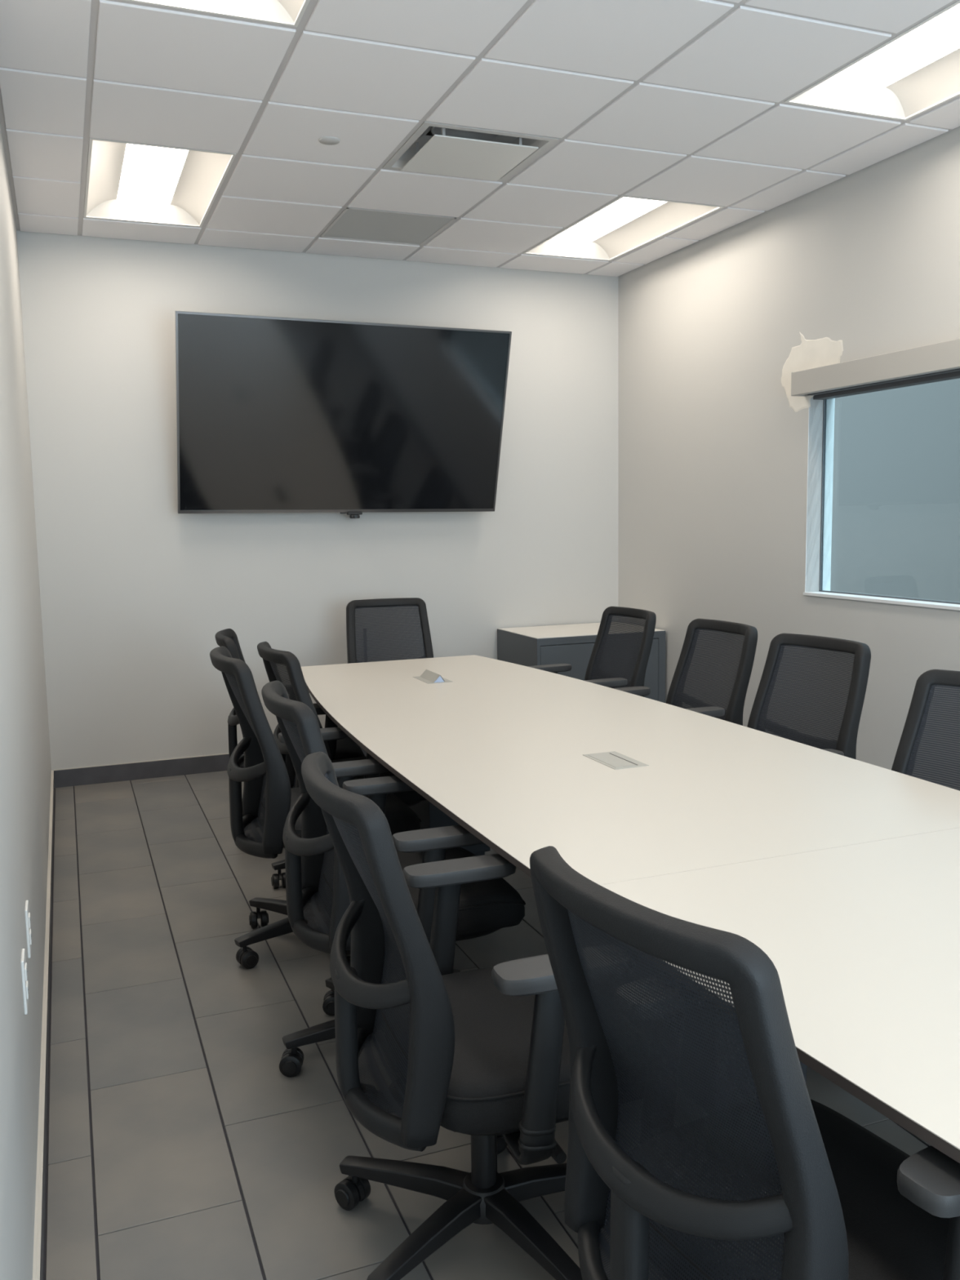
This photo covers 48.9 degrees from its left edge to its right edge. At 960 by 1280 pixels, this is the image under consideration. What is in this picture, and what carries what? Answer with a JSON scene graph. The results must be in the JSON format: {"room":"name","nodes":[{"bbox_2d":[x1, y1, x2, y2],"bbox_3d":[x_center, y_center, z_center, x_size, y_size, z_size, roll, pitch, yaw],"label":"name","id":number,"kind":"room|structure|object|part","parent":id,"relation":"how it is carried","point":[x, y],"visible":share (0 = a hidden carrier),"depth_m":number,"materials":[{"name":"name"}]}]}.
{"room":"conference room","nodes":[
{"label":"conference room","id":0,"kind":"room"},
{"bbox_2d":[0,124,51,1279],"bbox_3d":[-1.076,-0.315,2.188,0.120,3.324,7.700,-4,7,-21],"label":"wall","id":1,"kind":"structure","parent":0,"point":[25,765],"depth_m":2.65,"materials":[{"name":"grey paint"}]},
{"bbox_2d":[20,948,28,1014],"bbox_3d":[-0.952,0.714,2.212,0.009,0.116,0.072,-4,7,-21],"label":"wall outlet","id":2,"kind":"object","parent":1,"relation":"attached to","point":[24,964],"visible":1,"depth_m":2.18,"materials":[{"name":"white plastic"}]},
{"bbox_2d":[25,962,27,981],"bbox_3d":[-0.950,0.694,2.210,0.004,0.028,0.034,-4,7,-21],"label":"socket","id":3,"kind":"object","parent":2,"relation":"attached to","point":[26,970],"depth_m":2.20,"materials":[{"name":"white plastic"}]},
{"bbox_2d":[26,980,28,999],"bbox_3d":[-0.949,0.734,2.215,0.004,0.028,0.034,-4,7,-21],"label":"socket","id":4,"kind":"object","parent":2,"relation":"attached to","point":[27,983],"depth_m":2.20,"materials":[{"name":"white plastic"}]},
{"bbox_2d":[24,900,31,958],"bbox_3d":[-1.055,0.675,2.469,0.009,0.116,0.072,-4,7,-21],"label":"wall outlet","id":5,"kind":"object","parent":1,"relation":"attached to","point":[28,921],"visible":1,"depth_m":2.44,"materials":[{"name":"white plastic"}]},
{"bbox_2d":[28,912,31,928],"bbox_3d":[-1.053,0.655,2.468,0.004,0.028,0.034,-4,7,-21],"label":"socket","id":6,"kind":"object","parent":5,"relation":"attached to","point":[29,920],"depth_m":2.45,"materials":[{"name":"white plastic"}]},
{"bbox_2d":[29,928,31,944],"bbox_3d":[-1.052,0.695,2.473,0.004,0.028,0.034,-4,7,-21],"label":"socket","id":7,"kind":"object","parent":5,"relation":"attached to","point":[30,932],"depth_m":2.46,"materials":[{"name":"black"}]},
{"bbox_2d":[32,769,54,1279],"bbox_3d":[-1.007,1.177,2.430,0.012,0.107,7.588,-4,7,-21],"label":"baseboard","id":8,"kind":"structure","parent":1,"relation":"attached to","point":[39,1224],"depth_m":2.64,"materials":[{"name":"rubber"}]},
{"bbox_2d":[16,230,618,785],"bbox_3d":[-0.775,-0.829,6.479,3.934,3.324,0.120,-4,7,-21],"label":"wall","id":9,"kind":"structure","parent":0,"point":[136,592],"depth_m":6.18,"materials":[{"name":"grey paint"}]},
{"bbox_2d":[53,746,366,788],"bbox_3d":[-0.722,0.680,6.598,3.602,0.105,0.012,-4,7,-21],"label":"baseboard","id":10,"kind":"structure","parent":9,"relation":"attached to","point":[67,777],"depth_m":6.11,"materials":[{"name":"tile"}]},
{"bbox_3d":[-0.823,-1.244,6.265,0.700,0.320,0.155,-4,7,-21],"label":"wall mount","id":11,"kind":"structure","parent":9,"relation":"attached to","visible":0},
{"bbox_2d":[174,311,511,513],"bbox_3d":[-0.759,-1.270,6.095,1.927,1.072,0.324,-4,7,-21],"label":"television","id":12,"kind":"object","parent":11,"relation":"attached to","point":[274,414],"visible":1,"depth_m":6.05,"materials":[{"name":"grey glass"}]},
{"bbox_2d":[346,511,362,518],"bbox_3d":[-0.745,-0.743,6.287,0.088,0.038,0.050,-4,7,-21],"label":"webcam","id":13,"kind":"object","parent":12,"relation":"attached to","point":[352,514],"visible":1,"depth_m":6.27,"materials":[{"name":"black plastic"}]},
{"bbox_2d":[0,0,959,276],"bbox_3d":[0.618,-2.005,2.724,3.934,0.267,7.840,-4,7,-21],"label":"ceiling","id":14,"kind":"structure","parent":0,"point":[678,100],"depth_m":3.97,"materials":[{"name":"white tile"}]},
{"bbox_2d":[83,137,235,226],"bbox_3d":[-1.524,-2.167,4.909,0.584,0.133,1.193,-4,7,-21],"label":"ceiling light","id":15,"kind":"object","parent":14,"relation":"attached to","point":[127,181],"visible":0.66,"depth_m":5.00,"materials":[{"name":"white plastic"}]},
{"bbox_3d":[-1.729,-2.205,5.429,0.560,0.084,0.050,-4,7,-21],"label":"plate","id":16,"kind":"part","parent":15,"relation":"part of","materials":[{"name":"white"}]},
{"bbox_2d":[123,0,310,26],"bbox_3d":[-0.628,-1.914,2.655,0.584,0.133,1.193,-4,7,-21],"label":"ceiling light","id":17,"kind":"object","parent":14,"relation":"attached to","point":[283,12],"visible":1,"depth_m":3.23,"materials":[{"name":"white plastic"}]},
{"bbox_2d":[318,136,340,145],"bbox_3d":[-0.614,-2.038,4.308,0.088,0.010,0.088,-4,7,-21],"label":"sprinkler cover","id":18,"kind":"object","parent":14,"relation":"attached to","point":[330,140],"visible":1,"depth_m":4.30,"materials":[{"name":"grey plastic"}]},
{"bbox_2d":[320,207,456,245],"bbox_3d":[-0.501,-2.213,5.640,0.584,0.025,0.584,-4,7,-21],"label":"ceiling vent","id":19,"kind":"object","parent":14,"relation":"in","point":[353,223],"visible":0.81,"depth_m":5.62,"materials":[{"name":"grey metal"}]},
{"bbox_2d":[382,121,559,182],"bbox_3d":[-0.054,-2.131,4.508,0.584,0.156,0.584,-4,7,-21],"label":"ceiling vent","id":20,"kind":"object","parent":14,"relation":"in","point":[453,150],"visible":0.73,"depth_m":4.50,"materials":[{"name":"white metal"}]},
{"bbox_2d":[523,195,723,260],"bbox_3d":[0.744,-2.308,5.794,0.584,0.133,1.193,-4,7,-21],"label":"ceiling light","id":21,"kind":"object","parent":14,"relation":"attached to","point":[626,224],"visible":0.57,"depth_m":5.92,"materials":[{"name":"white plastic"}]},
{"bbox_3d":[0.539,-2.345,6.314,0.560,0.084,0.050,-4,7,-21],"label":"plate","id":22,"kind":"part","parent":21,"relation":"part of","materials":[{"name":"white"}]},
{"bbox_2d":[784,0,959,120],"bbox_3d":[1.640,-2.054,3.540,0.584,0.133,1.193,-4,7,-21],"label":"ceiling light","id":23,"kind":"object","parent":14,"relation":"attached to","point":[916,71],"visible":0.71,"depth_m":3.94,"materials":[{"name":"white plastic"}]},
{"bbox_3d":[1.434,-2.092,4.060,0.560,0.084,0.050,-4,7,-21],"label":"plate","id":24,"kind":"part","parent":23,"relation":"part of","materials":[{"name":"white plastic"}]},
{"bbox_2d":[43,770,930,1279],"bbox_3d":[0.695,1.181,3.113,3.874,0.120,7.800,-4,7,-21],"label":"floor","id":25,"kind":"structure","parent":0,"point":[180,1147],"depth_m":2.79,"materials":[{"name":"grey tile"}]},
{"bbox_2d":[214,628,364,768],"bbox_3d":[-0.886,0.435,4.987,0.670,0.969,0.657,-2,7,-12],"label":"office chair","id":26,"kind":"object","parent":25,"relation":"on","point":[346,748],"visible":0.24,"depth_m":4.90,"materials":[{"name":"black plastic"}]},
{"bbox_3d":[-1.115,0.278,4.918,0.203,0.634,0.501,-2,7,-12],"label":"frame","id":27,"kind":"part","parent":26,"relation":"part of","materials":[{"name":"black plastic"}]},
{"bbox_3d":[-0.806,0.544,5.018,0.500,0.122,0.500,-2,7,-12],"label":"seat","id":28,"kind":"part","parent":26,"relation":"part of","materials":[{"name":"fabric"}]},
{"bbox_2d":[209,645,421,968],"bbox_3d":[-0.564,0.547,3.657,0.679,1.050,0.682,-3,7,-21],"label":"office chair","id":29,"kind":"object","parent":25,"relation":"on","point":[258,818],"visible":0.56,"depth_m":3.51,"materials":[{"name":"black plastic"}]},
{"bbox_3d":[-0.787,0.353,3.558,0.203,0.634,0.501,-4,7,-21],"label":"frame","id":30,"kind":"part","parent":29,"relation":"part of","materials":[{"name":"black plastic"}]},
{"bbox_3d":[-0.692,0.987,3.603,0.305,0.050,0.056,-7,9,-40],"label":"leg","id":31,"kind":"part","parent":29,"relation":"part of","materials":[{"name":"black plastic"}]},
{"bbox_3d":[-0.709,0.963,3.808,0.305,0.050,0.056,3,8,31],"label":"leg","id":32,"kind":"part","parent":29,"relation":"part of","materials":[{"name":"black plastic"}]},
{"bbox_3d":[-0.623,0.550,3.862,0.100,0.371,0.213,-4,7,-21],"label":"armrest","id":33,"kind":"part","parent":29,"relation":"part of","materials":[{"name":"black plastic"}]},
{"bbox_3d":[-0.476,0.592,3.488,0.100,0.371,0.213,-4,7,-21],"label":"armrest","id":34,"kind":"part","parent":29,"relation":"part of","materials":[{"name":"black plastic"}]},
{"bbox_3d":[-0.491,0.614,3.703,0.500,0.122,0.500,-4,7,-21],"label":"seat","id":35,"kind":"part","parent":29,"relation":"part of","materials":[{"name":"fabric"}]},
{"bbox_2d":[257,641,426,888],"bbox_3d":[-0.554,0.496,4.366,0.672,0.984,0.662,-4,7,-24],"label":"office chair","id":36,"kind":"object","parent":25,"relation":"on","point":[284,667],"visible":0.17,"depth_m":4.20,"materials":[{"name":"black plastic"}]},
{"bbox_3d":[-0.703,0.900,4.338,0.305,0.050,0.056,-4,8,-26],"label":"leg","id":37,"kind":"part","parent":36,"relation":"part of","materials":[{"name":"black plastic"}]},
{"bbox_3d":[-0.769,0.337,4.252,0.203,0.634,0.501,-4,7,-24],"label":"frame","id":38,"kind":"part","parent":36,"relation":"part of","materials":[{"name":"black plastic"}]},
{"bbox_3d":[-0.621,0.493,4.561,0.100,0.371,0.213,-4,7,-24],"label":"armrest","id":39,"kind":"part","parent":36,"relation":"part of","materials":[{"name":"black plastic"}]},
{"bbox_3d":[-0.453,0.534,4.195,0.100,0.371,0.213,-4,7,-24],"label":"armrest","id":40,"kind":"part","parent":36,"relation":"part of","materials":[{"name":"black plastic"}]},
{"bbox_3d":[-0.480,0.596,4.413,0.500,0.122,0.500,-4,7,-24],"label":"seat","id":41,"kind":"part","parent":36,"relation":"part of","materials":[{"name":"fabric"}]},
{"bbox_2d":[346,597,433,663],"bbox_3d":[-0.464,0.295,5.921,0.667,1.014,0.671,-3,7,-16],"label":"office chair","id":42,"kind":"object","parent":25,"relation":"on","point":[381,629],"visible":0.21,"depth_m":6.11,"materials":[{"name":"black fabric"}]},
{"bbox_2d":[261,680,525,1077],"bbox_3d":[-0.242,0.634,2.919,0.678,1.040,0.664,-3,7,-19],"label":"office chair","id":43,"kind":"object","parent":25,"relation":"on","point":[317,897],"visible":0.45,"depth_m":2.80,"materials":[{"name":"black plastic"}]},
{"bbox_3d":[-0.462,0.445,2.822,0.203,0.634,0.501,-3,7,-19],"label":"frame","id":44,"kind":"part","parent":43,"relation":"part of","materials":[{"name":"black plastic"}]},
{"bbox_3d":[-0.390,1.066,2.899,0.305,0.050,0.056,-4,7,-25],"label":"leg","id":45,"kind":"part","parent":43,"relation":"part of","materials":[{"name":"black plastic"}]},
{"bbox_3d":[-0.353,1.042,3.101,0.056,0.050,0.305,-7,9,-43],"label":"leg","id":46,"kind":"part","parent":43,"relation":"part of","materials":[{"name":"black plastic"}]},
{"bbox_3d":[-0.291,0.633,3.122,0.100,0.371,0.213,-3,7,-19],"label":"armrest","id":47,"kind":"part","parent":43,"relation":"part of","materials":[{"name":"black plastic"}]},
{"bbox_3d":[-0.154,0.675,2.743,0.100,0.371,0.213,-3,7,-19],"label":"armrest","id":48,"kind":"part","parent":43,"relation":"part of","materials":[{"name":"black plastic"}]},
{"bbox_3d":[-0.148,1.035,3.128,0.056,0.050,0.305,3,8,28],"label":"leg","id":49,"kind":"part","parent":43,"relation":"part of","materials":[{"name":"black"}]},
{"bbox_3d":[-0.163,0.707,2.960,0.500,0.122,0.500,-3,7,-19],"label":"seat","id":50,"kind":"part","parent":43,"relation":"part of","materials":[{"name":"fabric"}]},
{"bbox_2d":[301,751,582,1279],"bbox_3d":[0.002,0.737,2.135,0.675,1.014,0.665,-3,7,-20],"label":"office chair","id":51,"kind":"object","parent":25,"relation":"on","point":[422,1046],"visible":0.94,"depth_m":2.01,"materials":[{"name":"black plastic"}]},
{"bbox_3d":[-0.222,0.560,2.037,0.203,0.634,0.501,-3,7,-20],"label":"frame","id":52,"kind":"part","parent":51,"relation":"part of","materials":[{"name":"black plastic"}]},
{"bbox_3d":[-0.157,1.140,2.248,0.305,0.050,0.056,2,7,20],"label":"leg","id":53,"kind":"part","parent":51,"relation":"part of","materials":[{"name":"black plastic"}]},
{"bbox_3d":[-0.101,1.162,2.050,0.056,0.050,0.305,4,9,38],"label":"leg","id":54,"kind":"part","parent":51,"relation":"part of","materials":[{"name":"black plastic"}]},
{"bbox_3d":[-0.052,0.720,2.334,0.100,0.371,0.213,-3,7,-20],"label":"armrest","id":55,"kind":"part","parent":51,"relation":"part of","materials":[{"name":"black plastic"}]},
{"bbox_3d":[0.016,1.124,2.362,0.056,0.050,0.305,-1,7,3],"label":"leg","id":56,"kind":"part","parent":51,"relation":"part of","materials":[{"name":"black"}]},
{"bbox_3d":[0.077,0.822,2.176,0.500,0.122,0.500,-3,7,-20],"label":"seat","id":57,"kind":"part","parent":51,"relation":"part of","materials":[{"name":"fabric"}]},
{"bbox_3d":[0.178,1.136,2.233,0.305,0.050,0.056,-3,7,-15],"label":"leg","id":58,"kind":"part","parent":51,"relation":"part of","materials":[{"name":"black plastic"}]},
{"bbox_3d":[0.105,1.160,2.041,0.056,0.050,0.305,-5,8,-33],"label":"leg","id":59,"kind":"part","parent":51,"relation":"part of","materials":[{"name":"black plastic"}]},
{"bbox_3d":[0.087,0.763,1.956,0.100,0.371,0.213,-3,7,-20],"label":"armrest","id":60,"kind":"part","parent":51,"relation":"part of","materials":[{"name":"black plastic"}]},
{"bbox_3d":[0.110,0.942,2.038,0.026,0.026,0.206,-4,7,-22],"label":"height lever","id":61,"kind":"part","parent":51,"relation":"part of","materials":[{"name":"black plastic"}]},
{"bbox_2d":[497,622,666,702],"bbox_3d":[0.644,0.310,6.742,0.882,0.757,0.647,-4,7,-21],"label":"storage cabinet","id":62,"kind":"object","parent":25,"relation":"on","point":[573,645],"visible":0.19,"depth_m":6.52,"materials":[{"name":"grey laminate"}]},
{"bbox_3d":[0.554,0.339,6.400,0.416,0.632,0.020,-4,7,-21],"label":"door","id":63,"kind":"part","parent":62,"relation":"part of","materials":[{"name":"grey laminate"}]},
{"bbox_3d":[0.633,-0.066,6.712,0.872,0.003,0.616,-4,7,-21],"label":"panel","id":64,"kind":"part","parent":62,"relation":"part of","materials":[{"name":"white laminate"}]},
{"bbox_3d":[0.932,0.316,6.547,0.388,0.632,0.020,-4,7,-21],"label":"door","id":65,"kind":"part","parent":62,"relation":"part of","materials":[{"name":"grey laminate"}]},
{"bbox_2d":[527,606,656,697],"bbox_3d":[0.533,0.348,5.429,0.672,0.994,0.672,-4,7,-23],"label":"office chair","id":66,"kind":"object","parent":25,"relation":"on","point":[620,652],"visible":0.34,"depth_m":5.50,"materials":[{"name":"black fabric"}]},
{"bbox_3d":[0.746,0.156,5.494,0.203,0.634,0.501,-4,7,-23],"label":"frame","id":67,"kind":"part","parent":66,"relation":"part of","materials":[{"name":"black plastic"}]},
{"bbox_2d":[301,654,959,1163],"bbox_3d":[0.508,0.758,3.048,1.304,0.740,5.425,-4,7,-21],"label":"conference table","id":68,"kind":"object","parent":25,"relation":"on","point":[843,871],"visible":0.72,"depth_m":2.52,"materials":[{"name":"beige laminate"}]},
{"bbox_2d":[413,669,452,684],"bbox_3d":[-0.219,0.165,4.862,0.120,0.034,0.224,-4,7,-21],"label":"power outlet","id":69,"kind":"object","parent":68,"relation":"on","point":[428,677],"visible":1,"depth_m":4.82,"materials":[{"name":"grey"}]},
{"bbox_3d":[-0.221,0.165,4.862,0.056,0.033,0.200,-4,7,-21],"label":"lid","id":70,"kind":"part","parent":69,"relation":"part of","materials":[{"name":"grey"}]},
{"bbox_3d":[-0.219,0.181,4.864,0.120,0.002,0.224,-4,7,-21],"label":"plate","id":71,"kind":"part","parent":69,"relation":"part of","materials":[{"name":"grey metal"}]},
{"bbox_2d":[582,751,648,769],"bbox_3d":[0.412,0.366,3.220,0.114,0.002,0.210,-4,7,-21],"label":"outlet","id":72,"kind":"object","parent":68,"relation":"on","point":[615,760],"visible":1,"depth_m":3.21,"materials":[{"name":"grey metal"}]},
{"bbox_3d":[0.401,0.366,3.216,0.068,0.001,0.180,-4,7,-21],"label":"lid","id":73,"kind":"part","parent":72,"relation":"part of","materials":[{"name":"grey metal"}]},
{"bbox_3d":[0.135,0.288,3.930,1.304,0.002,3.423,-4,7,-21],"label":"panel","id":74,"kind":"part","parent":68,"relation":"part of","materials":[{"name":"beige laminate"}]},
{"bbox_3d":[1.133,0.570,1.423,1.295,0.002,2.000,-4,7,-21],"label":"panel","id":75,"kind":"part","parent":68,"relation":"part of","materials":[{"name":"beige laminate"}]},
{"bbox_2d":[613,618,757,725],"bbox_3d":[0.805,0.443,4.511,0.674,1.014,0.665,-4,7,-22],"label":"office chair","id":76,"kind":"object","parent":25,"relation":"on","point":[712,675],"visible":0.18,"depth_m":4.57,"materials":[{"name":"black fabric"}]},
{"bbox_3d":[1.017,0.240,4.578,0.203,0.634,0.501,-4,7,-22],"label":"frame","id":77,"kind":"part","parent":76,"relation":"part of","materials":[{"name":"black plastic"}]},
{"bbox_2d":[529,845,959,1279],"bbox_3d":[0.435,0.798,1.559,0.671,1.014,0.675,-5,8,-29],"label":"office chair","id":78,"kind":"object","parent":25,"relation":"on","point":[700,1148],"visible":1,"depth_m":1.39,"materials":[{"name":"black plastic"}]},
{"bbox_3d":[0.511,0.883,1.601,0.500,0.122,0.500,-5,8,-29],"label":"seat","id":79,"kind":"part","parent":78,"relation":"part of","materials":[{"name":"fabric"}]},
{"bbox_3d":[0.556,0.829,1.387,0.100,0.371,0.213,-5,8,-29],"label":"armrest","id":80,"kind":"part","parent":78,"relation":"part of","materials":[{"name":"black plastic"}]},
{"bbox_2d":[746,633,871,759],"bbox_3d":[1.042,0.514,3.881,0.672,1.014,0.660,-5,8,-28],"label":"office chair","id":81,"kind":"object","parent":25,"relation":"on","point":[811,690],"visible":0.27,"depth_m":3.95,"materials":[{"name":"black fabric"}]},
{"bbox_2d":[891,669,959,791],"bbox_3d":[1.211,0.626,2.907,0.671,1.014,0.672,-5,8,-29],"label":"office chair","id":82,"kind":"object","parent":25,"relation":"on","point":[928,749],"visible":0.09,"depth_m":3.11,"materials":[{"name":"black fabric"}]},
{"bbox_2d":[617,126,959,769],"bbox_3d":[2.390,-0.537,3.604,0.157,3.324,7.820,-4,7,-21],"label":"wall","id":83,"kind":"structure","parent":0,"point":[713,331],"depth_m":5.52,"materials":[{"name":"grey paint"}]},
{"bbox_2d":[803,370,959,610],"bbox_3d":[2.114,-0.649,4.282,0.167,1.072,2.228,-4,7,-21],"label":"window","id":84,"kind":"structure","parent":83,"relation":"in","point":[956,375],"depth_m":5.26,"materials":[{"name":"white metal"}]},
{"bbox_2d":[791,338,959,396],"bbox_3d":[2.020,-1.141,4.129,0.086,0.119,2.403,-4,7,-21],"label":"roller shade","id":85,"kind":"object","parent":84,"relation":"attached to","point":[942,357],"visible":1,"depth_m":4.66,"materials":[{"name":"grey metal"}]},
{"bbox_3d":[2.122,-0.124,4.344,0.167,0.014,2.228,-4,7,-21],"label":"sill","id":86,"kind":"part","parent":84,"relation":"part of","materials":[{"name":"white metal"}]},
{"label":"outside","id":87,"kind":"structure","parent":0,"visible":0},
{"bbox_2d":[830,377,959,602],"bbox_3d":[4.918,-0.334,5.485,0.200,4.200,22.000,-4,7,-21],"label":"window pane","id":88,"kind":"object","parent":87,"point":[895,512],"depth_m":8.77,"materials":[{"name":"clear glass"}]}
]}

